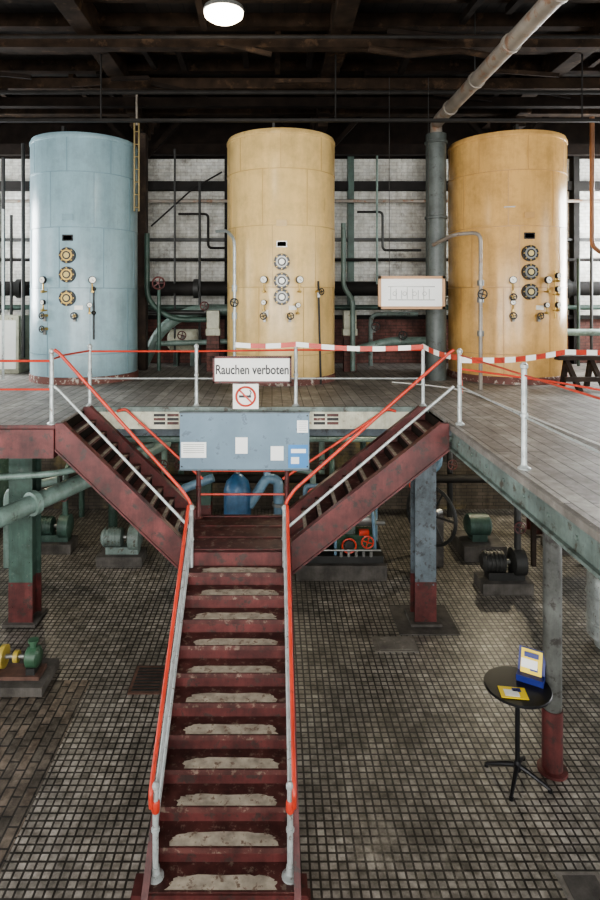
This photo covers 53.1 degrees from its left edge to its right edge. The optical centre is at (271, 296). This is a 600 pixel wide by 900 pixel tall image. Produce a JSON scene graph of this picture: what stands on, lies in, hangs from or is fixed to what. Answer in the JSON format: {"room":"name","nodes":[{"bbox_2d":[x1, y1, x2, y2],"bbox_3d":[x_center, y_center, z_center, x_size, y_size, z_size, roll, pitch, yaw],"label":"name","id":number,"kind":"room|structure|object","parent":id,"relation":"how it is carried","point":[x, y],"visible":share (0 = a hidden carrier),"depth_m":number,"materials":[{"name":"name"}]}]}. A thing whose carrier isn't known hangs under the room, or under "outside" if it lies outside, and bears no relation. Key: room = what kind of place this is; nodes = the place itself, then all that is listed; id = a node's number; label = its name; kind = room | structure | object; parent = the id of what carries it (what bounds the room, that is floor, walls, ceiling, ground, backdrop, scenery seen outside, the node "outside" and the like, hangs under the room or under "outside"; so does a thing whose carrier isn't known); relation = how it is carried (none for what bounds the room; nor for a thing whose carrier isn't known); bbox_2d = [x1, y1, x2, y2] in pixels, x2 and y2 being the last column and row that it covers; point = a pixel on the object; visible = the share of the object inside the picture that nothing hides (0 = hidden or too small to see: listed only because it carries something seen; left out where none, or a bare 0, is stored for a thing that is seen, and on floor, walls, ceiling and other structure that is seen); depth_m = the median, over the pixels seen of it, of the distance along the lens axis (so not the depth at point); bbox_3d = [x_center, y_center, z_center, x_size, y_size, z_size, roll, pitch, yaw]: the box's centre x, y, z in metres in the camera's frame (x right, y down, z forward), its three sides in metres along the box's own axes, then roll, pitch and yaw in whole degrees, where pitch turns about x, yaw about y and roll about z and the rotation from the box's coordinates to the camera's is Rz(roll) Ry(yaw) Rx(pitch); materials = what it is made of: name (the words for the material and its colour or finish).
{"room":"factory hall","nodes":[
{"label":"factory hall","id":0,"kind":"room"},
{"bbox_2d":[0,509,599,899],"bbox_3d":[0.000,5.391,5.500,18.000,0.218,19.000,0,0,0],"label":"floor","id":1,"kind":"structure","parent":0,"point":[398,799],"depth_m":7.22,"materials":[{"name":"tile"}]},
{"bbox_2d":[0,459,8,528],"bbox_3d":[-6.950,4.450,13.400,2.500,1.700,1.200,0,0,0],"label":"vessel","id":2,"kind":"object","parent":1,"relation":"on","point":[4,463],"visible":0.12,"depth_m":13.03,"materials":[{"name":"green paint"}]},
{"bbox_2d":[1,459,47,627],"bbox_3d":[-4.050,3.766,9.850,0.540,3.028,0.540,0,0,0],"label":"steel column","id":3,"kind":"structure","parent":1,"relation":"on","point":[25,610],"depth_m":9.66,"materials":[{"name":"metal"}]},
{"bbox_2d":[0,637,58,696],"bbox_3d":[-3.675,5.005,8.275,1.250,0.590,0.650,0,0,0],"label":"pump","id":4,"kind":"object","parent":1,"relation":"on","point":[29,674],"visible":1,"depth_m":8.15,"materials":[{"name":"metal"}]},
{"bbox_2d":[41,463,77,553],"bbox_3d":[-4.600,4.373,12.688,0.900,1.854,0.677,0,0,0],"label":"pump","id":5,"kind":"object","parent":1,"relation":"on","point":[60,541],"visible":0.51,"depth_m":12.46,"materials":[{"name":"metal"}]},
{"bbox_2d":[96,525,146,567],"bbox_3d":[-3.000,4.373,12.088,0.900,1.854,0.677,0,0,0],"label":"pump","id":6,"kind":"object","parent":1,"relation":"on","point":[115,553],"visible":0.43,"depth_m":11.83,"materials":[{"name":"metal"}]},
{"bbox_2d":[127,666,164,694],"bbox_3d":[-1.705,5.290,8.300,0.450,0.020,0.600,0,0,0],"label":"drain cover","id":7,"kind":"object","parent":1,"relation":"on","point":[147,680],"visible":0.92,"depth_m":8.25,"materials":[{"name":"black metal"}]},
{"bbox_2d":[201,472,211,514],"bbox_3d":[-1.500,3.766,13.400,0.460,3.028,0.460,0,0,0],"label":"steel column","id":8,"kind":"structure","parent":1,"relation":"on","point":[206,500],"depth_m":13.25,"materials":[{"name":"green metal"}]},
{"bbox_2d":[0,436,486,567],"bbox_3d":[0.000,3.620,11.708,17.000,3.360,5.716,0,0,0],"label":"undercroft pipework","id":9,"kind":"object","parent":1,"relation":"on","point":[52,477],"visible":0.26,"depth_m":13.16,"materials":[{"name":"green paint"}]},
{"bbox_2d":[0,442,170,527],"bbox_3d":[-4.028,3.250,9.383,1.101,0.779,7.070,0,0,38],"label":"pipe","id":10,"kind":"object","parent":9,"relation":"attached to","point":[33,503],"visible":0.56,"depth_m":9.44,"materials":[{"name":"green metal"}]},
{"bbox_2d":[53,349,454,899],"bbox_3d":[-0.234,2.981,6.944,5.173,4.638,4.092,0,0,0],"label":"staircase","id":11,"kind":"structure","parent":1,"relation":"on","point":[223,802],"depth_m":6.82,"materials":[{"name":"red metal"}]},
{"bbox_2d":[179,412,309,470],"bbox_3d":[-0.405,2.128,8.865,1.930,0.863,0.050,0,0,0],"label":"information board","id":12,"kind":"object","parent":11,"relation":"attached to","point":[209,441],"visible":1,"depth_m":8.85,"materials":[{"name":"blue paint"}]},
{"bbox_2d":[224,472,283,514],"bbox_3d":[-0.340,4.046,11.800,1.280,2.511,0.600,0,0,0],"label":"vessel","id":13,"kind":"object","parent":1,"relation":"on","point":[237,483],"visible":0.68,"depth_m":11.69,"materials":[{"name":"metal"}]},
{"bbox_2d":[328,445,334,474],"bbox_3d":[1.100,4.373,13.688,0.900,1.854,0.677,0,0,0],"label":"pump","id":14,"kind":"object","parent":1,"relation":"on","point":[331,462],"visible":0.06,"depth_m":13.59,"materials":[{"name":"metal"}]},
{"bbox_2d":[295,442,386,580],"bbox_3d":[0.940,4.044,11.788,2.521,2.511,1.225,0,0,0],"label":"pump","id":15,"kind":"object","parent":1,"relation":"on","point":[357,555],"visible":0.41,"depth_m":11.30,"materials":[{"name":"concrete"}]},
{"bbox_2d":[389,605,459,634],"bbox_3d":[2.475,5.291,9.850,0.950,0.018,0.900,0,0,0],"label":"concrete pad","id":16,"kind":"object","parent":1,"relation":"on","point":[400,618],"visible":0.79,"depth_m":9.65,"materials":[{"name":"grey concrete"}]},
{"bbox_2d":[404,462,442,626],"bbox_3d":[2.480,3.766,9.850,0.500,3.028,0.500,0,0,0],"label":"steel column","id":17,"kind":"structure","parent":16,"relation":"on","point":[422,612],"depth_m":9.68,"materials":[{"name":"metal"}]},
{"bbox_2d":[406,487,457,566],"bbox_3d":[3.100,4.478,11.700,0.615,1.645,1.044,0,0,-9],"label":"flywheel","id":18,"kind":"object","parent":1,"relation":"on","point":[440,519],"visible":0.46,"depth_m":11.79,"materials":[{"name":"metal"}]},
{"bbox_2d":[451,513,506,561],"bbox_3d":[4.275,4.890,12.450,0.850,0.820,0.900,0,0,0],"label":"pump","id":19,"kind":"object","parent":1,"relation":"on","point":[477,535],"visible":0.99,"depth_m":12.22,"materials":[{"name":"metal"}]},
{"bbox_2d":[474,507,533,595],"bbox_3d":[4.200,4.373,10.988,0.900,1.854,0.677,0,0,0],"label":"pump","id":20,"kind":"object","parent":1,"relation":"on","point":[496,579],"visible":0.88,"depth_m":10.76,"materials":[{"name":"metal"}]},
{"bbox_2d":[484,666,552,801],"bbox_3d":[2.700,4.786,6.600,0.704,1.028,0.704,0,0,0],"label":"bistro table","id":21,"kind":"object","parent":1,"relation":"on","point":[538,697],"visible":0.87,"depth_m":6.57,"materials":[{"name":"black paint"}]},
{"bbox_2d":[498,686,528,699],"bbox_3d":[2.600,4.265,6.470,0.280,0.010,0.190,0,0,8],"label":"leaflet","id":22,"kind":"object","parent":21,"relation":"on","point":[505,691],"visible":1,"depth_m":6.46,"materials":[{"name":"paper"}]},
{"bbox_2d":[516,645,545,688],"bbox_3d":[2.897,4.124,6.707,0.280,0.291,0.224,0,0,32],"label":"stand","id":23,"kind":"object","parent":21,"relation":"on","point":[531,662],"visible":1,"depth_m":6.69,"materials":[{"name":"paper"}]},
{"bbox_2d":[522,517,542,537],"bbox_3d":[5.900,3.766,13.400,0.460,3.028,0.460,0,0,0],"label":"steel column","id":24,"kind":"structure","parent":1,"relation":"on","point":[528,524],"depth_m":13.41,"materials":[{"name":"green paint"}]},
{"bbox_2d":[537,532,567,781],"bbox_3d":[3.140,3.737,6.720,0.340,3.125,0.340,0,0,0],"label":"column","id":25,"kind":"structure","parent":1,"relation":"on","point":[550,765],"depth_m":6.63,"materials":[{"name":"grey metal"}]},
{"bbox_2d":[540,535,568,553],"bbox_3d":[6.200,4.373,12.688,0.900,1.854,0.677,0,0,0],"label":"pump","id":26,"kind":"object","parent":1,"relation":"on","point":[541,536],"visible":0.02,"depth_m":12.75,"materials":[{"name":"metal"}]},
{"bbox_2d":[529,519,582,565],"bbox_3d":[5.650,4.700,11.550,1.100,1.200,0.700,0,0,0],"label":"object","id":27,"kind":"object","parent":1,"relation":"on","point":[533,526],"visible":0.17,"depth_m":11.80,"materials":[{"name":"brown metal"}]},
{"bbox_2d":[555,871,599,899],"bbox_3d":[2.800,5.290,5.360,0.400,0.020,0.320,0,0,0],"label":"plate","id":28,"kind":"object","parent":1,"relation":"on","point":[576,885],"visible":1,"depth_m":5.39,"materials":[{"name":"metal"}]},
{"bbox_2d":[585,570,599,648],"bbox_3d":[5.220,4.700,9.100,0.829,1.200,0.829,0,0,-13],"label":"vessel","id":29,"kind":"object","parent":1,"relation":"on","point":[592,588],"visible":0.87,"depth_m":9.04,"materials":[{"name":"silver metal"}]},
{"bbox_2d":[0,0,599,116],"bbox_3d":[0.000,-4.169,5.525,17.960,0.862,18.230,0,0,0],"label":"ceiling","id":30,"kind":"structure","parent":0,"point":[14,73],"depth_m":11.06,"materials":[{"name":"brown wood"}]},
{"bbox_2d":[52,0,159,139],"bbox_3d":[-2.960,-4.140,5.500,0.320,0.920,18.960,0,0,0],"label":"ceiling beam","id":31,"kind":"structure","parent":30,"relation":"attached to","point":[83,17],"depth_m":9.68,"materials":[{"name":"brown wood"}]},
{"bbox_2d":[203,0,243,25],"bbox_3d":[-0.660,-4.077,8.200,0.560,0.645,0.560,0,0,0],"label":"ceiling lamp","id":32,"kind":"object","parent":30,"relation":"hanging from","point":[219,12],"depth_m":8.05,"materials":[{"name":"white glass"}]},
{"bbox_2d":[310,0,360,132],"bbox_3d":[1.100,-4.140,5.500,0.320,0.920,18.960,0,0,0],"label":"ceiling beam","id":33,"kind":"structure","parent":30,"relation":"attached to","point":[343,13],"depth_m":9.64,"materials":[{"name":"brown wood"}]},
{"bbox_2d":[378,77,444,308],"bbox_3d":[2.535,-1.890,10.905,1.210,4.220,0.050,0,0,0],"label":"hanging sign","id":34,"kind":"object","parent":30,"relation":"hanging from","point":[394,292],"visible":1,"depth_m":10.90,"materials":[{"name":"plastic"}]},
{"bbox_2d":[481,8,599,131],"bbox_3d":[5.370,-4.140,5.500,0.320,0.920,18.960,0,0,0],"label":"ceiling beam","id":35,"kind":"structure","parent":30,"relation":"attached to","point":[562,63],"depth_m":11.18,"materials":[{"name":"brown wood"}]},
{"bbox_2d":[0,363,599,579],"bbox_3d":[0.000,1.945,5.500,17.960,0.610,18.960,0,0,0],"label":"deck","id":36,"kind":"object","parent":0,"point":[560,493],"visible":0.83,"depth_m":8.94,"materials":[{"name":"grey wood"}]},
{"bbox_2d":[0,315,29,373],"bbox_3d":[-5.875,1.025,13.190,0.850,1.250,0.620,0,0,0],"label":"cabinet","id":37,"kind":"object","parent":36,"relation":"on","point":[12,323],"visible":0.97,"depth_m":12.90,"materials":[{"name":"beige paint"}]},
{"bbox_2d":[29,126,138,384],"bbox_3d":[-3.830,-0.800,12.235,2.140,4.900,2.270,0,0,0],"label":"storage tank","id":38,"kind":"object","parent":36,"relation":"on","point":[84,222],"visible":0.97,"depth_m":11.37,"materials":[{"name":"blue metal"}]},
{"bbox_2d":[133,95,139,210],"bbox_3d":[-2.685,-2.950,11.887,0.124,2.500,0.059,0,0,0],"label":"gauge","id":39,"kind":"object","parent":38,"relation":"attached to","point":[137,124],"visible":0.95,"depth_m":11.88},
{"bbox_2d":[135,133,147,370],"bbox_3d":[-2.960,-1.015,13.580,0.260,5.330,0.260,0,0,0],"label":"timber post","id":40,"kind":"object","parent":36,"relation":"on","point":[143,213],"visible":0.61,"depth_m":13.45,"materials":[{"name":"brown wood"}]},
{"bbox_2d":[153,412,179,425],"bbox_3d":[-1.575,1.820,8.944,0.410,0.200,0.023,0,0,0],"label":"plate","id":41,"kind":"object","parent":36,"relation":"attached to","point":[159,418],"visible":0.96,"depth_m":8.93,"materials":[{"name":"beige paint"}]},
{"bbox_2d":[167,329,197,365],"bbox_3d":[-2.110,1.210,14.450,0.780,0.880,0.560,0,0,0],"label":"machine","id":42,"kind":"object","parent":36,"relation":"on","point":[191,334],"visible":0.45,"depth_m":14.25,"materials":[{"name":"beige paint"}]},
{"bbox_2d":[206,310,220,371],"bbox_3d":[-1.300,0.975,13.300,0.320,1.350,0.240,0,0,0],"label":"brick pier","id":43,"kind":"object","parent":36,"relation":"on","point":[213,331],"visible":0.93,"depth_m":13.20,"materials":[{"name":"beige paint"}]},
{"bbox_2d":[215,229,238,383],"bbox_3d":[-0.901,0.160,11.335,0.157,2.980,1.199,0,0,-24],"label":"riser pipe","id":44,"kind":"object","parent":36,"relation":"on","point":[234,286],"visible":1,"depth_m":10.88,"materials":[{"name":"silver metal"}]},
{"bbox_2d":[227,123,335,385],"bbox_3d":[0.180,-0.815,12.115,2.210,4.930,2.341,0,0,0],"label":"storage tank","id":45,"kind":"object","parent":36,"relation":"on","point":[281,180],"visible":0.91,"depth_m":11.22,"materials":[{"name":"beige metal"}]},
{"bbox_2d":[0,116,599,379],"bbox_3d":[0.000,-0.972,13.056,17.800,5.255,2.963,0,0,0],"label":"process pipework","id":46,"kind":"object","parent":36,"relation":"on","point":[175,314],"visible":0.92,"depth_m":13.88,"materials":[{"name":"metal"}]},
{"bbox_2d":[0,344,599,470],"bbox_3d":[-1.333,1.137,7.193,13.550,1.025,7.255,0,0,33],"label":"deck railing","id":47,"kind":"object","parent":36,"relation":"on","point":[524,366],"visible":0.94,"depth_m":7.77,"materials":[{"name":"silver metal"}]},
{"bbox_2d":[233,384,258,408],"bbox_3d":[-0.390,1.475,8.899,0.380,0.370,0.042,0,0,0],"label":"sign","id":48,"kind":"object","parent":47,"relation":"attached to","point":[245,396],"visible":1,"depth_m":8.90,"materials":[{"name":"white paint"}]},
{"bbox_2d":[213,356,291,382],"bbox_3d":[-0.295,1.080,8.964,1.170,0.400,0.132,0,0,0],"label":"sign","id":49,"kind":"object","parent":47,"relation":"attached to","point":[226,369],"visible":1,"depth_m":8.91,"materials":[{"name":"white metal"}]},
{"bbox_2d":[235,342,456,359],"bbox_3d":[0.936,0.756,8.436,2.972,0.167,1.172,0,0,0],"label":"barrier tape","id":50,"kind":"object","parent":47,"relation":"attached to","point":[287,344],"visible":0.95,"depth_m":9.02,"materials":[{"name":"red plastic"},{"name":"white plastic"}]},
{"bbox_2d":[460,350,599,362],"bbox_3d":[4.779,0.810,8.738,5.137,0.155,0.171,0,0,-21],"label":"barrier tape","id":51,"kind":"object","parent":47,"relation":"attached to","point":[560,352],"visible":0.98,"depth_m":8.29,"materials":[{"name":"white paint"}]},
{"bbox_2d":[312,412,338,425],"bbox_3d":[0.800,1.820,8.944,0.400,0.200,0.023,0,0,0],"label":"plate","id":52,"kind":"object","parent":36,"relation":"attached to","point":[318,418],"visible":1,"depth_m":8.93,"materials":[{"name":"beige paint"}]},
{"bbox_2d":[342,310,357,371],"bbox_3d":[1.720,0.975,13.300,0.320,1.350,0.240,0,0,0],"label":"brick pier","id":53,"kind":"object","parent":36,"relation":"on","point":[346,313],"visible":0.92,"depth_m":13.20,"materials":[{"name":"beige paint"}]},
{"bbox_2d":[432,231,487,389],"bbox_3d":[3.410,0.233,11.045,0.196,2.835,1.203,0,0,-37],"label":"riser pipe","id":54,"kind":"object","parent":36,"relation":"on","point":[480,299],"visible":1,"depth_m":10.68,"materials":[{"name":"metal"}]},
{"bbox_2d":[424,0,567,380],"bbox_3d":[3.280,-1.475,4.162,0.450,6.250,16.125,0,0,0],"label":"pipe","id":55,"kind":"object","parent":36,"relation":"on","point":[541,10],"visible":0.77,"depth_m":11.80,"materials":[{"name":"metal"}]},
{"bbox_2d":[392,381,599,444],"bbox_3d":[3.543,1.630,6.321,0.916,0.024,10.630,0,0,-9],"label":"hose","id":56,"kind":"object","parent":36,"relation":"on","point":[587,439],"visible":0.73,"depth_m":7.98,"materials":[{"name":"paint"}]},
{"bbox_2d":[447,124,567,384],"bbox_3d":[4.830,-0.820,12.334,2.320,4.940,2.451,0,0,0],"label":"storage tank","id":57,"kind":"object","parent":36,"relation":"on","point":[509,187],"visible":0.94,"depth_m":11.39,"materials":[{"name":"yellow metal"}]},
{"bbox_2d":[554,355,599,391],"bbox_3d":[5.600,1.360,10.815,0.800,0.580,0.730,0,0,0],"label":"trestle","id":58,"kind":"object","parent":36,"relation":"on","point":[591,366],"visible":0.9,"depth_m":10.88,"materials":[{"name":"brown wood"}]},
{"bbox_2d":[0,117,599,508],"bbox_3d":[0.000,0.350,15.150,18.000,9.900,0.300,0,0,0],"label":"wall","id":59,"kind":"structure","parent":0,"point":[407,220],"depth_m":15.00,"materials":[{"name":"brick"},{"name":"dark steel"}]},
{"bbox_2d":[0,156,599,363],"bbox_3d":[0.000,-0.975,14.880,17.960,5.250,0.240,0,0,0],"label":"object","id":60,"kind":"structure","parent":59,"relation":"attached to","point":[574,185],"depth_m":14.80,"materials":[{"name":"metal"}]},
{"bbox_2d":[0,54,599,122],"bbox_3d":[0.000,-3.615,10.390,17.960,1.170,0.080,0,0,0],"label":"rail","id":61,"kind":"object","parent":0,"point":[2,120],"depth_m":10.35,"materials":[{"name":"metal"}]},
{"bbox_3d":[-9.150,0.350,5.500,0.300,9.900,19.000,0,0,0],"label":"wall","id":62,"kind":"structure","parent":0,"visible":0},
{"bbox_2d":[0,97,599,158],"bbox_3d":[0.000,-3.675,13.350,17.960,0.950,2.700,0,0,0],"label":"pipes","id":63,"kind":"object","parent":62,"relation":"attached to","point":[157,149],"visible":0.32,"depth_m":12.00,"materials":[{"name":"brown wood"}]},
{"bbox_2d":[0,35,599,94],"bbox_3d":[0.000,-3.788,10.008,17.960,0.274,2.065,0,0,0],"label":"beam","id":64,"kind":"structure","parent":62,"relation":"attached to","point":[448,51],"depth_m":9.26,"materials":[{"name":"steel"}]}
]}

